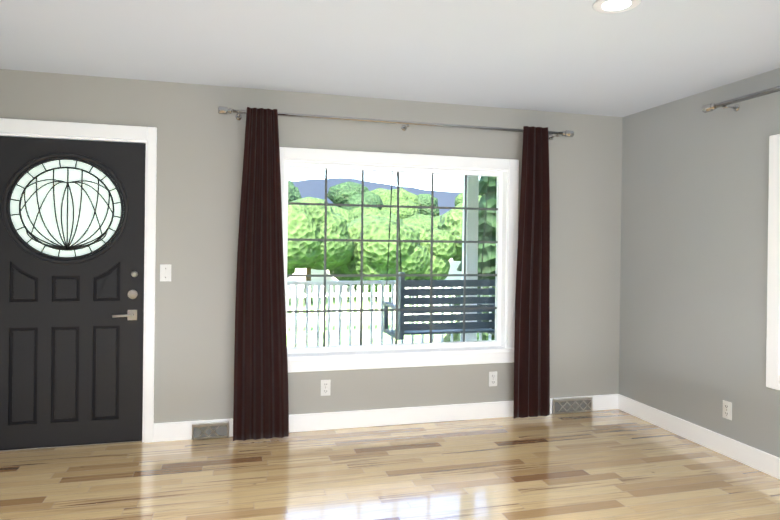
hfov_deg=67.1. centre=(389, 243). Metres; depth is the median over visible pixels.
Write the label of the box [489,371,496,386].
electrical outlet
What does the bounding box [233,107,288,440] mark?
curtain
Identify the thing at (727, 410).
electrical outlet
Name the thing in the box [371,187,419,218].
tree
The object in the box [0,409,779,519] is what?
floor
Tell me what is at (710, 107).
curtain rod
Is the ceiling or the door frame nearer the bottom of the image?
the door frame
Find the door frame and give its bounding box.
[0,118,156,451]
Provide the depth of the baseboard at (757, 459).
4.01 m
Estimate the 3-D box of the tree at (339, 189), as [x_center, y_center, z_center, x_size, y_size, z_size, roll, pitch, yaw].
[-2.287,-1.254,40.341,3.899,6.167,4.762,1,0,-15]
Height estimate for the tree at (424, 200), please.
5.904 m
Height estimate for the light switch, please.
0.116 m
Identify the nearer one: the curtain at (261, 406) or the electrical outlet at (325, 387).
the curtain at (261, 406)
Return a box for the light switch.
[160,264,170,281]
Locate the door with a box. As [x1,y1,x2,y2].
[0,136,145,449]
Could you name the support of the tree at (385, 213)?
on the ground
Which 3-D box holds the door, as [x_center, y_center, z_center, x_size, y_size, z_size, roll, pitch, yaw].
[-2.127,0.322,3.847,0.961,2.014,0.106,1,0,-15]
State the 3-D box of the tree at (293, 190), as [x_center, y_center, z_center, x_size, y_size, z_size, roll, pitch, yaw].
[-7.938,-1.293,39.663,4.669,6.109,3.985,1,0,-15]
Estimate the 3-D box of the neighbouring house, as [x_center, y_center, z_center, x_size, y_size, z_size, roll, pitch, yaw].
[2.386,0.566,11.954,15.340,2.800,30.212,1,0,-15]
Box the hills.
[293,178,459,214]
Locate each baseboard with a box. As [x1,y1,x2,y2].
[153,394,617,441]
[618,394,779,479]
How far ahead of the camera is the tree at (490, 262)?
10.92 m
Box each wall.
[0,69,622,422]
[619,68,779,457]
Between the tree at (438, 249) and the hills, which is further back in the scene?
the hills
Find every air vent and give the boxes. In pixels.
[192,422,228,439]
[552,397,592,413]
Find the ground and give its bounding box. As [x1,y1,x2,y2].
[287,295,456,346]
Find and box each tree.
[287,196,355,303]
[287,268,294,277]
[288,181,301,201]
[327,181,383,210]
[329,214,430,300]
[331,206,440,228]
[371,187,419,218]
[403,223,456,279]
[418,194,439,216]
[438,201,462,260]
[444,176,496,341]
[454,192,480,205]
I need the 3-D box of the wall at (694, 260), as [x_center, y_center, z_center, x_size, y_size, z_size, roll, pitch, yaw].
[2.913,0.182,1.573,0.160,2.440,6.987,1,0,-15]
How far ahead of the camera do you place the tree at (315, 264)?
17.44 m
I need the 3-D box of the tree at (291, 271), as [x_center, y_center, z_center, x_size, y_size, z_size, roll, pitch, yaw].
[-4.156,0.401,18.245,2.350,2.932,2.553,1,0,-15]
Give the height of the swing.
2.211 m
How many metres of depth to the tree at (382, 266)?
18.72 m
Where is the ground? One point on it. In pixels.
(333, 336)
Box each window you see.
[279,147,518,372]
[766,134,779,389]
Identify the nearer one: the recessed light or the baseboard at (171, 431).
the recessed light
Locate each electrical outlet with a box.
[321,380,330,395]
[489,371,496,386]
[722,400,731,419]
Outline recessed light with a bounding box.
[593,0,640,12]
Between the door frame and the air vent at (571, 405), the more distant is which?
the air vent at (571, 405)
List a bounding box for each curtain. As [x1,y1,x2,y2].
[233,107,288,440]
[513,126,549,418]
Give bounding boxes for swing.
[383,172,496,339]
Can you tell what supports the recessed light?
in the ceiling
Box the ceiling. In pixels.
[0,0,779,116]
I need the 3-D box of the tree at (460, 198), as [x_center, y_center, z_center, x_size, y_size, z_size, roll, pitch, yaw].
[7.042,-1.166,47.492,4.992,6.184,4.317,1,0,-15]
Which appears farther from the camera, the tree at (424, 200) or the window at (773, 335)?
the tree at (424, 200)
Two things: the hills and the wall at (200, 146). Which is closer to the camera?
the wall at (200, 146)
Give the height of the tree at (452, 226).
3.603 m
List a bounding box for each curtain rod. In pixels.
[218,106,573,139]
[702,86,779,112]
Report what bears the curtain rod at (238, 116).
attached to the wall at (200, 146)
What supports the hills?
on the ground
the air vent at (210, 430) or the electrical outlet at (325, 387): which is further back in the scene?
the electrical outlet at (325, 387)
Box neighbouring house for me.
[287,258,461,331]
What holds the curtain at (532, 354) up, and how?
hanging from the curtain rod at (238, 116)
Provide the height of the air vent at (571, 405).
0.116 m

